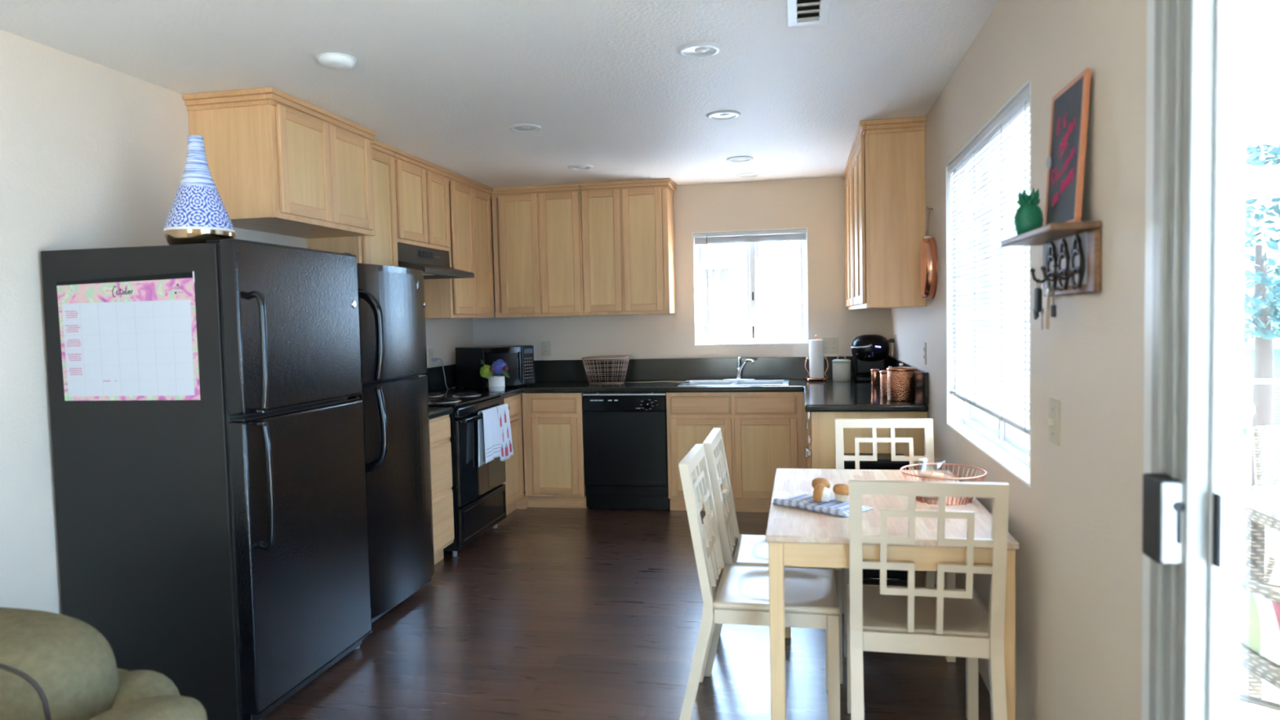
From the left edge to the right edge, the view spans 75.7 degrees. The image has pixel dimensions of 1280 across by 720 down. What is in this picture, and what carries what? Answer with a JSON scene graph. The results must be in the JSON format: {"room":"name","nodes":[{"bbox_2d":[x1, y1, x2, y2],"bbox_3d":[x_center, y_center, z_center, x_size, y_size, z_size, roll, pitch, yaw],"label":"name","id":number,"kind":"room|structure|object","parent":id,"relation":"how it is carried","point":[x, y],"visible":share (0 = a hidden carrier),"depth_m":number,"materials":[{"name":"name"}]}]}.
{"room":"kitchen","nodes":[
{"label":"kitchen","id":0,"kind":"room"},
{"bbox_2d":[0,29,473,613],"bbox_3d":[-2.574,0.200,0.843,0.150,2.396,12.000,-1,3,11],"label":"wall","id":1,"kind":"structure","parent":0,"point":[93,155],"depth_m":2.92,"materials":[{"name":"beige paint"}]},
{"bbox_2d":[182,86,376,238],"bbox_3d":[-1.679,-0.904,3.968,0.434,0.544,0.878,-1,3,11],"label":"upper cabinet","id":2,"kind":"object","parent":1,"relation":"attached to","point":[281,162],"visible":1,"depth_m":3.63,"materials":[{"name":"brown wood"}]},
{"bbox_2d":[306,139,398,266],"bbox_3d":[-1.599,-0.720,4.623,0.334,0.982,0.413,-1,3,11],"label":"upper cabinet","id":3,"kind":"object","parent":1,"relation":"attached to","point":[381,249],"visible":0.31,"depth_m":4.61,"materials":[{"name":"brown wood"}]},
{"bbox_2d":[393,148,450,251],"bbox_3d":[-1.494,-0.974,5.178,0.334,0.535,0.739,-1,3,11],"label":"upper cabinet","id":4,"kind":"object","parent":1,"relation":"attached to","point":[421,185],"visible":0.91,"depth_m":5.11,"materials":[{"name":"brown wood"}]},
{"bbox_2d":[397,242,474,279],"bbox_3d":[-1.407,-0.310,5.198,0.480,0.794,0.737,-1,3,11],"label":"range hood","id":5,"kind":"object","parent":4,"relation":"attached to","point":[434,264],"visible":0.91,"depth_m":5.11,"materials":[{"name":"brown metal"}]},
{"bbox_2d":[418,364,456,391],"bbox_3d":[-1.446,0.123,6.169,0.019,0.168,1.080,-1,3,11],"label":"backsplash","id":6,"kind":"structure","parent":1,"relation":"attached to","point":[436,380],"depth_m":6.04,"materials":[{"name":"stone"}]},
{"bbox_2d":[423,170,494,318],"bbox_3d":[-1.341,-0.792,5.944,0.334,0.982,0.798,-1,3,11],"label":"upper cabinet","id":7,"kind":"object","parent":1,"relation":"attached to","point":[470,250],"visible":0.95,"depth_m":5.80,"materials":[{"name":"brown wood"}]},
{"bbox_2d":[0,0,999,187],"bbox_3d":[-0.927,-1.118,0.449,3.568,0.200,12.300,-1,3,11],"label":"ceiling","id":8,"kind":"structure","parent":0,"point":[606,84],"depth_m":3.30,"materials":[{"name":"white paint"}]},
{"bbox_2d":[316,53,356,70],"bbox_3d":[-1.155,-1.131,3.141,0.144,0.034,0.144,-1,3,11],"label":"recessed light","id":9,"kind":"object","parent":8,"relation":"in","point":[334,61],"visible":1,"depth_m":3.10,"materials":[{"name":"white plastic"}]},
{"bbox_2d":[507,123,541,132],"bbox_3d":[-0.604,-1.215,4.323,0.174,0.010,0.174,-1,3,11],"label":"recessed light","id":10,"kind":"object","parent":8,"relation":"in","point":[522,127],"visible":1,"depth_m":4.31,"materials":[{"name":"white"}]},
{"bbox_2d":[676,41,722,57],"bbox_3d":[0.225,-1.174,3.128,0.174,0.010,0.174,-1,3,11],"label":"recessed light","id":11,"kind":"object","parent":8,"relation":"in","point":[698,49],"visible":1,"depth_m":3.12,"materials":[{"name":"white"}]},
{"bbox_2d":[706,110,740,119],"bbox_3d":[0.419,-1.230,4.149,0.174,0.010,0.174,-1,3,11],"label":"recessed light","id":12,"kind":"object","parent":8,"relation":"in","point":[722,114],"visible":1,"depth_m":4.14,"materials":[{"name":"white"}]},
{"bbox_2d":[726,155,753,162],"bbox_3d":[0.645,-1.294,5.318,0.174,0.010,0.174,-1,3,11],"label":"recessed light","id":13,"kind":"object","parent":8,"relation":"in","point":[739,158],"visible":1,"depth_m":5.31,"materials":[{"name":"white"}]},
{"bbox_2d":[786,0,830,26],"bbox_3d":[0.548,-1.158,2.682,0.137,0.012,0.385,-1,3,11],"label":"ceiling vent","id":14,"kind":"object","parent":8,"relation":"in","point":[800,12],"visible":1,"depth_m":2.75,"materials":[{"name":"white metal"}]},
{"bbox_2d":[260,491,991,719],"bbox_3d":[-0.868,1.474,0.580,3.568,0.200,12.300,-1,3,11],"label":"floor","id":15,"kind":"structure","parent":0,"point":[548,613],"depth_m":3.45,"materials":[{"name":"laminate"}]},
{"bbox_2d":[0,607,207,719],"bbox_3d":[-1.615,0.973,1.744,1.216,0.707,0.950,-1,3,11],"label":"armchair","id":16,"kind":"object","parent":15,"relation":"on","point":[54,666],"visible":1,"depth_m":1.87,"materials":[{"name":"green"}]},
{"bbox_2d":[0,607,119,719],"bbox_3d":[-1.621,0.798,1.986,0.744,0.380,0.280,-1,3,11],"label":"armrest","id":17,"kind":"object","parent":16,"relation":"on","point":[54,666],"depth_m":1.87,"materials":[{"name":"fabric"}]},
{"bbox_2d":[40,238,372,719],"bbox_3d":[-1.589,0.415,3.204,0.831,1.681,0.764,-1,3,11],"label":"refrigerator","id":18,"kind":"object","parent":15,"relation":"on","point":[217,543],"visible":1,"depth_m":2.87,"materials":[{"name":"black paint"}]},
{"bbox_2d":[56,271,200,400],"bbox_3d":[-1.754,-0.077,2.817,0.545,0.432,0.003,-1,3,11],"label":"wall calendar","id":19,"kind":"object","parent":18,"relation":"attached to","point":[125,340],"visible":1,"depth_m":2.81,"materials":[{"name":"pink paper"}]},
{"bbox_2d":[64,311,116,382],"bbox_3d":[-1.899,-0.048,2.847,0.194,0.247,0.001,-1,3,11],"label":"print","id":20,"kind":"object","parent":19,"relation":"attached to","point":[90,336],"depth_m":2.85,"materials":[{"name":"pink"}]},
{"bbox_2d":[164,134,235,244],"bbox_3d":[-1.568,-0.593,2.924,0.225,0.394,0.225,-1,3,11],"label":"vase","id":21,"kind":"object","parent":18,"relation":"on","point":[198,214],"visible":0.88,"depth_m":2.87,"materials":[{"name":"blue ceramic"}]},
{"bbox_2d":[219,238,362,415],"bbox_3d":[-1.257,-0.129,3.110,0.129,0.588,0.764,-1,3,11],"label":"freezer","id":22,"kind":"object","parent":18,"relation":"in","point":[290,331],"depth_m":2.98,"materials":[{"name":"black metal"}]},
{"bbox_2d":[228,399,372,715],"bbox_3d":[-1.238,0.688,3.151,0.129,1.004,0.764,-1,3,11],"label":"fridge","id":23,"kind":"object","parent":18,"relation":"in","point":[299,556],"depth_m":3.01,"materials":[{"name":"black metal"}]},
{"bbox_2d":[347,262,434,622],"bbox_3d":[-1.451,0.376,4.067,0.771,1.644,0.728,-1,3,11],"label":"refrigerator","id":24,"kind":"object","parent":15,"relation":"on","point":[392,305],"visible":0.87,"depth_m":3.92,"materials":[{"name":"black paint"}]},
{"bbox_2d":[347,376,434,618],"bbox_3d":[-1.145,0.631,4.021,0.159,1.058,0.726,-1,3,11],"label":"fridge","id":25,"kind":"object","parent":24,"relation":"in","point":[396,420],"depth_m":3.93,"materials":[{"name":"black metal"}]},
{"bbox_2d":[357,269,426,382],"bbox_3d":[-1.163,-0.168,3.981,0.159,0.506,0.726,-1,3,11],"label":"freezer","id":26,"kind":"object","parent":24,"relation":"in","point":[392,305],"depth_m":3.90,"materials":[{"name":"black metal"}]},
{"bbox_2d":[429,414,454,564],"bbox_3d":[-1.423,0.752,4.664,0.626,0.855,0.393,-1,3,11],"label":"base cabinet","id":27,"kind":"object","parent":15,"relation":"on","point":[439,427],"visible":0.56,"depth_m":4.63,"materials":[{"name":"brown wood"}]},
{"bbox_2d":[428,406,453,419],"bbox_3d":[-1.429,0.220,4.637,0.638,0.208,0.396,-1,3,11],"label":"countertop","id":28,"kind":"structure","parent":27,"relation":"on","point":[434,412],"depth_m":4.63,"materials":[{"name":"stone"}]},
{"bbox_2d":[427,392,509,556],"bbox_3d":[-1.265,0.688,5.223,0.679,0.919,0.760,-1,3,11],"label":"stove","id":29,"kind":"object","parent":15,"relation":"on","point":[479,494],"visible":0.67,"depth_m":4.98,"materials":[{"name":"black metal"}]},
{"bbox_2d":[428,392,502,408],"bbox_3d":[-1.302,0.253,5.207,0.623,0.020,0.760,-1,3,11],"label":"cooktop","id":30,"kind":"object","parent":29,"relation":"in","point":[455,400],"depth_m":5.17,"materials":[{"name":"black metal"}]},
{"bbox_2d":[453,406,509,506],"bbox_3d":[-0.970,0.582,5.160,0.074,0.514,0.750,-1,3,11],"label":"oven","id":31,"kind":"object","parent":29,"relation":"in","point":[473,483],"depth_m":4.96,"materials":[{"name":"black metal"}]},
{"bbox_2d":[477,406,502,467],"bbox_3d":[-0.939,0.477,5.146,0.057,0.344,0.260,-1,3,11],"label":"dish towel","id":32,"kind":"object","parent":29,"relation":"hanging from","point":[489,440],"visible":0.98,"depth_m":5.10,"materials":[{"name":"white fabric"}]},
{"bbox_2d":[494,403,513,461],"bbox_3d":[-0.893,0.472,5.381,0.055,0.360,0.223,-1,3,11],"label":"dish towel","id":33,"kind":"object","parent":29,"relation":"hanging from","point":[505,436],"visible":0.8,"depth_m":5.37,"materials":[{"name":"white fabric"}]},
{"bbox_2d":[502,394,524,515],"bbox_3d":[-1.192,0.687,5.849,0.626,0.855,0.487,-1,3,11],"label":"base cabinet","id":34,"kind":"object","parent":15,"relation":"on","point":[514,483],"visible":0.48,"depth_m":5.85,"materials":[{"name":"brown wood"}]},
{"bbox_2d":[515,392,587,509],"bbox_3d":[-0.610,0.651,6.286,0.520,0.855,0.626,-1,3,11],"label":"base cabinet","id":35,"kind":"object","parent":15,"relation":"on","point":[553,423],"visible":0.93,"depth_m":5.98,"materials":[{"name":"brown wood"}]},
{"bbox_2d":[582,392,670,510],"bbox_3d":[-0.055,0.644,6.159,0.606,0.848,0.604,-1,3,11],"label":"dishwasher","id":36,"kind":"object","parent":15,"relation":"on","point":[625,446],"visible":0.97,"depth_m":5.89,"materials":[{"name":"black metal"}]},
{"bbox_2d":[666,391,807,512],"bbox_3d":[0.734,0.634,6.023,0.985,0.855,0.626,-1,3,11],"label":"base cabinet","id":37,"kind":"object","parent":15,"relation":"on","point":[762,433],"visible":0.79,"depth_m":5.71,"materials":[{"name":"brown wood"}]},
{"bbox_2d":[678,444,840,719],"bbox_3d":[0.415,0.775,2.876,0.532,0.903,0.425,-1,3,12],"label":"dining chair","id":38,"kind":"object","parent":15,"relation":"on","point":[732,594],"visible":0.88,"depth_m":2.72,"materials":[{"name":"beige paint"}]},
{"bbox_2d":[702,427,843,684],"bbox_3d":[0.526,0.751,3.310,0.532,0.903,0.425,-1,3,11],"label":"dining chair","id":39,"kind":"object","parent":15,"relation":"on","point":[739,549],"visible":0.34,"depth_m":3.18,"materials":[{"name":"beige paint"}]},
{"bbox_2d":[804,411,927,470],"bbox_3d":[1.326,0.671,5.003,0.639,0.855,1.180,-1,3,11],"label":"base cabinet","id":40,"kind":"object","parent":15,"relation":"on","point":[820,451],"visible":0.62,"depth_m":4.43,"materials":[{"name":"brown wood"}]},
{"bbox_2d":[418,355,928,412],"bbox_3d":[0.081,0.141,5.513,3.266,0.208,1.823,-1,3,11],"label":"countertop","id":41,"kind":"structure","parent":40,"relation":"on","point":[657,375],"depth_m":6.12,"materials":[{"name":"stone"}]},
{"bbox_2d":[455,345,534,390],"bbox_3d":[-1.067,0.050,6.108,0.355,0.302,0.466,1,4,41],"label":"microwave","id":42,"kind":"object","parent":41,"relation":"on","point":[519,359],"visible":0.94,"depth_m":5.99,"materials":[{"name":"black metal"}]},
{"bbox_2d":[488,375,505,391],"bbox_3d":[-0.997,0.166,5.737,0.115,0.104,0.115,-1,3,11],"label":"flower pot","id":43,"kind":"object","parent":41,"relation":"on","point":[496,384],"visible":0.98,"depth_m":5.69,"materials":[{"name":"white ceramic"}]},
{"bbox_2d":[491,359,506,377],"bbox_3d":[-0.977,0.083,5.729,0.111,0.182,0.107,-1,3,6],"label":"flower","id":44,"kind":"object","parent":43,"relation":"in","point":[499,364],"visible":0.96,"depth_m":5.69,"materials":[{"name":"blue plant"}]},
{"bbox_2d":[581,355,630,384],"bbox_3d":[-0.255,0.071,6.230,0.364,0.212,0.238,-1,3,11],"label":"wire basket","id":45,"kind":"object","parent":41,"relation":"on","point":[585,366],"visible":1,"depth_m":6.20,"materials":[{"name":"orange metal"}]},
{"bbox_2d":[677,378,789,386],"bbox_3d":[0.694,0.251,5.995,0.772,0.179,0.498,-1,3,11],"label":"sink","id":46,"kind":"object","parent":41,"relation":"in","point":[784,381],"visible":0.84,"depth_m":6.14,"materials":[{"name":"silver metal"}]},
{"bbox_2d":[722,356,755,380],"bbox_3d":[0.729,0.069,6.127,0.250,0.180,0.200,-1,3,11],"label":"faucet","id":47,"kind":"object","parent":41,"relation":"on","point":[739,369],"visible":0.97,"depth_m":6.18,"materials":[{"name":"silver metal"}]},
{"bbox_2d":[804,334,828,381],"bbox_3d":[1.287,-0.017,6.006,0.169,0.338,0.164,-1,3,11],"label":"paper towel holder","id":48,"kind":"object","parent":41,"relation":"on","point":[808,379],"visible":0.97,"depth_m":5.99,"materials":[{"name":"orange metal"}]},
{"bbox_2d":[808,339,823,377],"bbox_3d":[1.287,-0.009,6.006,0.104,0.276,0.104,-1,3,11],"label":"paper towel roll","id":49,"kind":"object","parent":48,"relation":"on","point":[815,346],"visible":1,"depth_m":5.96,"materials":[{"name":"white paper"}]},
{"bbox_2d":[831,355,850,381],"bbox_3d":[1.454,0.056,5.947,0.134,0.190,0.134,-1,3,11],"label":"canister","id":50,"kind":"object","parent":41,"relation":"on","point":[841,367],"visible":1,"depth_m":5.89,"materials":[{"name":"grey ceramic"}]},
{"bbox_2d":[851,334,888,382],"bbox_3d":[1.636,-0.015,5.864,0.266,0.332,0.276,-1,3,11],"label":"coffee maker","id":51,"kind":"object","parent":41,"relation":"on","point":[868,352],"visible":0.9,"depth_m":5.79,"materials":[{"name":"black plastic"}]},
{"bbox_2d":[870,368,879,385],"bbox_3d":[1.575,0.113,5.518,0.060,0.114,0.060,-1,3,11],"label":"canister","id":52,"kind":"object","parent":41,"relation":"on","point":[874,372],"visible":0.97,"depth_m":5.50,"materials":[{"name":"orange metal"}]},
{"bbox_2d":[879,365,892,397],"bbox_3d":[1.442,0.123,4.744,0.124,0.178,0.124,-1,3,11],"label":"canister","id":53,"kind":"object","parent":41,"relation":"on","point":[883,373],"visible":0.34,"depth_m":4.71,"materials":[{"name":"orange metal"}]},
{"bbox_2d":[886,363,915,401],"bbox_3d":[1.441,0.119,4.545,0.156,0.206,0.156,-1,3,11],"label":"canister","id":54,"kind":"object","parent":41,"relation":"on","point":[900,380],"visible":1,"depth_m":4.48,"materials":[{"name":"orange metal"}]},
{"bbox_2d":[844,453,909,582],"bbox_3d":[1.226,0.820,4.293,0.332,0.635,0.249,-1,3,11],"label":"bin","id":55,"kind":"object","parent":15,"relation":"on","point":[884,461],"visible":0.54,"depth_m":4.21,"materials":[{"name":"black"}]},
{"bbox_2d":[764,468,1018,719],"bbox_3d":[0.836,0.852,2.952,0.710,0.724,1.103,-1,3,11],"label":"dining table","id":56,"kind":"object","parent":15,"relation":"on","point":[795,536],"visible":0.63,"depth_m":2.48,"materials":[{"name":"brown wood"}]},
{"bbox_2d":[772,493,873,517],"bbox_3d":[0.619,0.487,2.813,0.170,0.028,0.300,-4,4,-43],"label":"kitchen towel","id":57,"kind":"object","parent":56,"relation":"on","point":[833,507],"visible":0.8,"depth_m":2.77,"materials":[{"name":"blue fabric"}]},
{"bbox_2d":[811,477,830,488],"bbox_3d":[0.625,0.438,2.847,0.063,0.061,0.063,-1,3,11],"label":"muffin","id":58,"kind":"object","parent":57,"relation":"on","point":[816,481],"visible":0.48,"depth_m":2.83,"materials":[{"name":"beige food"}]},
{"bbox_2d":[813,483,831,502],"bbox_3d":[0.616,0.449,2.782,0.062,0.064,0.065,-1,3,11],"label":"muffin","id":59,"kind":"object","parent":57,"relation":"on","point":[820,493],"visible":1,"depth_m":2.76,"materials":[{"name":"brown food"}]},
{"bbox_2d":[821,487,831,502],"bbox_3d":[0.625,0.451,2.779,0.042,0.053,0.053,-1,3,11],"label":"paper cup","id":60,"kind":"object","parent":59,"relation":"on","point":[826,492],"depth_m":2.76,"materials":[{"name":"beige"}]},
{"bbox_2d":[832,483,848,502],"bbox_3d":[0.688,0.450,2.802,0.061,0.059,0.062,-2,3,-13],"label":"muffin","id":61,"kind":"object","parent":57,"relation":"on","point":[841,491],"visible":0.87,"depth_m":2.78,"materials":[{"name":"brown food"}]},
{"bbox_2d":[834,493,848,502],"bbox_3d":[0.688,0.462,2.803,0.054,0.035,0.054,-1,3,11],"label":"paper cup","id":62,"kind":"object","parent":57,"relation":"on","point":[838,496],"depth_m":2.78,"materials":[{"name":"beige"}]},
{"bbox_2d":[899,462,986,505],"bbox_3d":[1.059,0.436,2.882,0.286,0.102,0.286,-1,3,11],"label":"fruit basket","id":63,"kind":"object","parent":56,"relation":"on","point":[904,473],"visible":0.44,"depth_m":2.86,"materials":[{"name":"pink metal"}]},
{"bbox_2d":[918,457,945,498],"bbox_3d":[1.030,0.418,2.907,0.090,0.129,0.090,-1,3,11],"label":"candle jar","id":64,"kind":"object","parent":63,"relation":"in","point":[933,474],"visible":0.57,"depth_m":2.89,"materials":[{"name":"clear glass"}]},
{"bbox_2d":[834,417,955,662],"bbox_3d":[1.068,0.728,3.515,0.425,0.903,0.532,-1,3,10],"label":"dining chair","id":65,"kind":"object","parent":15,"relation":"on","point":[926,424],"visible":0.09,"depth_m":3.69,"materials":[{"name":"beige paint"}]},
{"bbox_2d":[845,479,1009,719],"bbox_3d":[0.865,0.781,2.557,0.425,0.903,0.532,-1,3,13],"label":"dining chair","id":66,"kind":"object","parent":15,"relation":"on","point":[940,620],"visible":1,"depth_m":2.38,"materials":[{"name":"beige paint"}]},
{"bbox_2d":[472,176,891,491],"bbox_3d":[0.264,-0.149,6.469,3.568,2.396,0.150,-1,3,11],"label":"wall","id":67,"kind":"structure","parent":0,"point":[817,205],"depth_m":6.28,"materials":[{"name":"beige paint"}]},
{"bbox_2d":[491,183,584,317],"bbox_3d":[-0.754,-0.828,6.382,0.702,0.982,0.334,-1,3,11],"label":"upper cabinet","id":68,"kind":"object","parent":67,"relation":"attached to","point":[537,230],"visible":0.99,"depth_m":6.23,"materials":[{"name":"brown wood"}]},
{"bbox_2d":[541,341,551,355],"bbox_3d":[-0.752,-0.090,6.589,0.076,0.118,0.008,-1,3,11],"label":"wall outlet","id":69,"kind":"object","parent":67,"relation":"attached to","point":[545,345],"visible":1,"depth_m":6.59,"materials":[{"name":"beige plastic"}]},
{"bbox_2d":[579,177,676,315],"bbox_3d":[-0.072,-0.837,6.248,0.684,0.982,0.334,-1,3,11],"label":"upper cabinet","id":70,"kind":"object","parent":67,"relation":"attached to","point":[628,226],"visible":1,"depth_m":6.11,"materials":[{"name":"brown wood"}]},
{"bbox_2d":[533,355,854,381],"bbox_3d":[0.253,0.073,6.396,3.266,0.168,0.019,-1,3,11],"label":"backsplash","id":71,"kind":"structure","parent":67,"relation":"attached to","point":[780,367],"depth_m":6.37,"materials":[{"name":"stone"}]},
{"bbox_2d":[692,227,808,346],"bbox_3d":[0.848,-0.553,6.317,0.865,0.869,0.124,-1,3,11],"label":"window","id":72,"kind":"structure","parent":67,"relation":"in","point":[753,337],"depth_m":6.34,"materials":[{"name":"white plastic"}]},
{"bbox_2d":[693,228,806,329],"bbox_3d":[0.841,-0.599,6.281,0.849,0.758,0.045,-1,3,11],"label":"blind","id":73,"kind":"object","parent":72,"relation":"attached to","point":[790,234],"visible":1,"depth_m":6.25,"materials":[{"name":"grey plastic"}]},
{"bbox_2d":[822,337,838,353],"bbox_3d":[1.421,-0.109,6.164,0.120,0.118,0.008,-1,3,11],"label":"wall outlet","id":74,"kind":"object","parent":67,"relation":"attached to","point":[830,344],"visible":0.98,"depth_m":6.16,"materials":[{"name":"beige plastic"}]},
{"bbox_2d":[890,0,1146,719],"bbox_3d":[0.767,0.156,0.189,0.125,2.396,12.000,-1,3,11],"label":"wall","id":75,"kind":"structure","parent":0,"point":[1077,527],"depth_m":2.02,"materials":[{"name":"beige paint"}]},
{"bbox_2d":[842,154,897,310],"bbox_3d":[1.589,-0.843,5.652,0.334,0.986,0.866,-1,3,11],"label":"upper cabinet","id":76,"kind":"object","parent":75,"relation":"attached to","point":[847,175],"visible":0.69,"depth_m":5.63,"materials":[{"name":"brown wood"}]},
{"bbox_2d":[849,116,925,309],"bbox_3d":[1.419,-0.795,4.783,0.334,0.986,0.904,-1,3,11],"label":"upper cabinet","id":77,"kind":"object","parent":75,"relation":"attached to","point":[887,156],"visible":1,"depth_m":4.37,"materials":[{"name":"brown wood"}]},
{"bbox_2d":[888,355,928,404],"bbox_3d":[1.671,0.101,5.191,0.019,0.168,1.804,-1,3,11],"label":"backsplash","id":78,"kind":"structure","parent":75,"relation":"attached to","point":[922,377],"depth_m":4.50,"materials":[{"name":"stone"}]},
{"bbox_2d":[917,207,937,298],"bbox_3d":[1.436,-0.534,4.117,0.053,0.457,0.309,-1,3,11],"label":"copper pan","id":79,"kind":"object","parent":75,"relation":"hanging from","point":[927,268],"visible":1,"depth_m":4.03,"materials":[{"name":"brown metal"}]},
{"bbox_2d":[945,78,1031,488],"bbox_3d":[1.320,-0.253,3.054,0.124,1.180,1.399,-1,3,11],"label":"window","id":80,"kind":"structure","parent":75,"relation":"in","point":[997,442],"depth_m":3.37,"materials":[{"name":"white plastic"}]},
{"bbox_2d":[947,85,1029,435],"bbox_3d":[1.285,-0.320,3.057,0.040,1.031,1.383,-1,3,11],"label":"blind","id":81,"kind":"object","parent":80,"relation":"attached to","point":[991,308],"visible":0.71,"depth_m":2.93,"materials":[{"name":"grey"}]},
{"bbox_2d":[1000,220,1102,297],"bbox_3d":[1.008,-0.238,2.046,0.105,0.158,0.465,-1,3,11],"label":"wall shelf","id":82,"kind":"object","parent":75,"relation":"attached to","point":[1072,251],"visible":0.98,"depth_m":1.93,"materials":[{"name":"brown wood"}]},
{"bbox_2d":[1013,188,1043,235],"bbox_3d":[1.034,-0.389,2.194,0.070,0.130,0.070,-1,3,11],"label":"pineapple figurine","id":83,"kind":"object","parent":82,"relation":"on","point":[1028,217],"visible":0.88,"depth_m":2.17,"materials":[{"name":"green ceramic"}]},
{"bbox_2d":[1033,278,1044,329],"bbox_3d":[1.026,-0.144,2.123,0.012,0.130,0.064,-1,3,11],"label":"keys","id":84,"kind":"object","parent":82,"relation":"hanging from","point":[1037,291],"visible":1,"depth_m":2.11,"materials":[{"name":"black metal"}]},
{"bbox_2d":[1045,277,1056,329],"bbox_3d":[1.006,-0.139,2.020,0.012,0.129,0.057,-1,3,11],"label":"keys","id":85,"kind":"object","parent":82,"relation":"hanging from","point":[1053,308],"visible":1,"depth_m":2.02,"materials":[{"name":"gold metal"}]},
{"bbox_2d":[1044,67,1091,225],"bbox_3d":[1.021,-0.487,1.975,0.033,0.345,0.252,-1,3,11],"label":"chalkboard","id":86,"kind":"object","parent":82,"relation":"on","point":[1066,158],"visible":0.98,"depth_m":1.94,"materials":[{"name":"stone"}]},
{"bbox_2d":[1046,397,1059,445],"bbox_3d":[1.079,0.162,2.163,0.022,0.118,0.076,-1,3,11],"label":"light switch","id":87,"kind":"object","parent":75,"relation":"attached to","point":[1053,421],"visible":1,"depth_m":2.15,"materials":[{"name":"beige plastic"}]},
{"bbox_2d":[1141,0,1246,719],"bbox_3d":[0.814,0.248,0.492,0.202,2.180,2.183,-1,3,11],"label":"door","id":88,"kind":"structure","parent":75,"relation":"in","point":[1196,76],"depth_m":1.40,"materials":[{"name":"white"}]},
{"bbox_2d":[1245,0,1279,88],"bbox_3d":[2.376,-1.270,1.276,2.599,0.140,7.300,-1,3,11],"label":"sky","id":89,"kind":"structure","parent":0,"point":[1263,26],"depth_m":3.45,"materials":[{"name":"beige paint"}]},
{"bbox_2d":[1012,86,1279,158],"bbox_3d":[2.955,-1.230,4.206,2.590,0.259,0.140,-1,3,11],"label":"beam","id":90,"kind":"structure","parent":89,"relation":"attached to","point":[1262,104],"depth_m":4.11,"materials":[{"name":"beige paint"}]},
{"label":"outside","id":91,"kind":"structure","parent":0,"visible":0},
{"bbox_2d":[1236,548,1279,719],"bbox_3d":[2.349,1.385,1.478,2.399,0.180,7.000,-1,3,11],"label":"floor","id":92,"kind":"structure","parent":91,"point":[1245,710],"depth_m":2.99,"materials":[{"name":"concrete"}]},
{"bbox_2d":[1236,575,1279,711],"bbox_3d":[2.218,0.868,2.549,0.636,0.756,0.643,-1,3,4],"label":"wicker chair","id":93,"kind":"object","parent":92,"relation":"on","point":[1259,612],"visible":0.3,"depth_m":2.60,"materials":[{"name":"fabric"}]},
{"bbox_2d":[1237,593,1279,666],"bbox_3d":[2.220,0.872,2.577,0.570,0.150,0.580,-1,3,4],"label":"seat cushion","id":94,"kind":"object","parent":93,"relation":"on","point":[1259,616],"depth_m":2.62,"materials":[{"name":"fabric"}]},
{"bbox_2d":[1239,378,1279,539],"bbox_3d":[3.008,0.612,4.848,2.400,0.995,0.030,-1,3,11],"label":"balcony railing","id":95,"kind":"object","parent":92,"relation":"on","point":[1250,382],"visible":0.11,"depth_m":4.73,"materials":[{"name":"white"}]},
{"bbox_2d":[1240,491,1279,699],"bbox_3d":[2.614,0.856,2.714,1.040,0.740,0.460,-1,3,11],"label":"patio table","id":96,"kind":"object","parent":92,"relation":"on","point":[1260,510],"visible":0.55,"depth_m":2.93,"materials":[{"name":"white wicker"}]},
{"bbox_2d":[1251,425,1279,590],"bbox_3d":[3.181,0.746,3.656,0.636,0.845,0.643,-1,3,5],"label":"wicker chair","id":97,"kind":"object","parent":92,"relation":"on","point":[1265,438],"visible":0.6,"depth_m":3.91,"materials":[{"name":"white"}]},
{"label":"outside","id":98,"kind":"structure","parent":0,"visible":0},
{"bbox_2d":[1239,485,1279,548],"bbox_3d":[8.287,3.458,12.678,70.000,0.200,75.000,-1,3,11],"label":"ground","id":99,"kind":"structure","parent":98,"point":[1268,531],"depth_m":15.35,"materials":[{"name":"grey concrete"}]},
{"bbox_2d":[702,240,804,340],"bbox_3d":[-0.455,0.769,11.409,5.400,5.700,3.540,-1,3,11],"label":"building","id":100,"kind":"structure","parent":99,"relation":"on","point":[780,286],"depth_m":9.22,"materials":[{"name":"white paint"}]},
{"bbox_2d":[976,168,1029,445],"bbox_3d":[4.954,0.351,12.261,4.300,6.200,0.357,-1,3,11],"label":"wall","id":101,"kind":"structure","parent":99,"relation":"on","point":[1018,434],"depth_m":12.05,"materials":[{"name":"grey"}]},
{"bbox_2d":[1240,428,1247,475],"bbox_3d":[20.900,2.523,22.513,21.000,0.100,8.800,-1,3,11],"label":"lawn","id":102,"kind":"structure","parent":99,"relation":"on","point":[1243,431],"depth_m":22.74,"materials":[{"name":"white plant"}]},
{"bbox_2d":[1240,231,1279,428],"bbox_3d":[24.807,-1.185,29.710,24.000,6.600,8.800,-1,3,11],"label":"apartment building","id":103,"kind":"structure","parent":99,"relation":"on","point":[1249,348],"depth_m":27.40,"materials":[{"name":"grey"}]},
{"bbox_2d":[1242,143,1279,491],"bbox_3d":[13.851,-0.968,18.019,5.431,7.865,4.646,-1,3,11],"label":"tree","id":104,"kind":"object","parent":99,"relation":"on","point":[1264,309],"visible":0.19,"depth_m":18.06,"materials":[{"name":"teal plant"}]},
{"bbox_3d":[4.264,1.221,4.667,0.100,5.259,0.100,-1,3,11],"label":"patio post","id":105,"kind":"object","parent":99,"relation":"on","visible":0},
{"bbox_2d":[976,164,1279,211],"bbox_3d":[3.071,-1.007,4.788,2.590,0.170,0.140,-1,3,11],"label":"beam","id":106,"kind":"structure","parent":105,"relation":"attached to","point":[1260,181],"depth_m":4.64,"materials":[{"name":"beige paint"}]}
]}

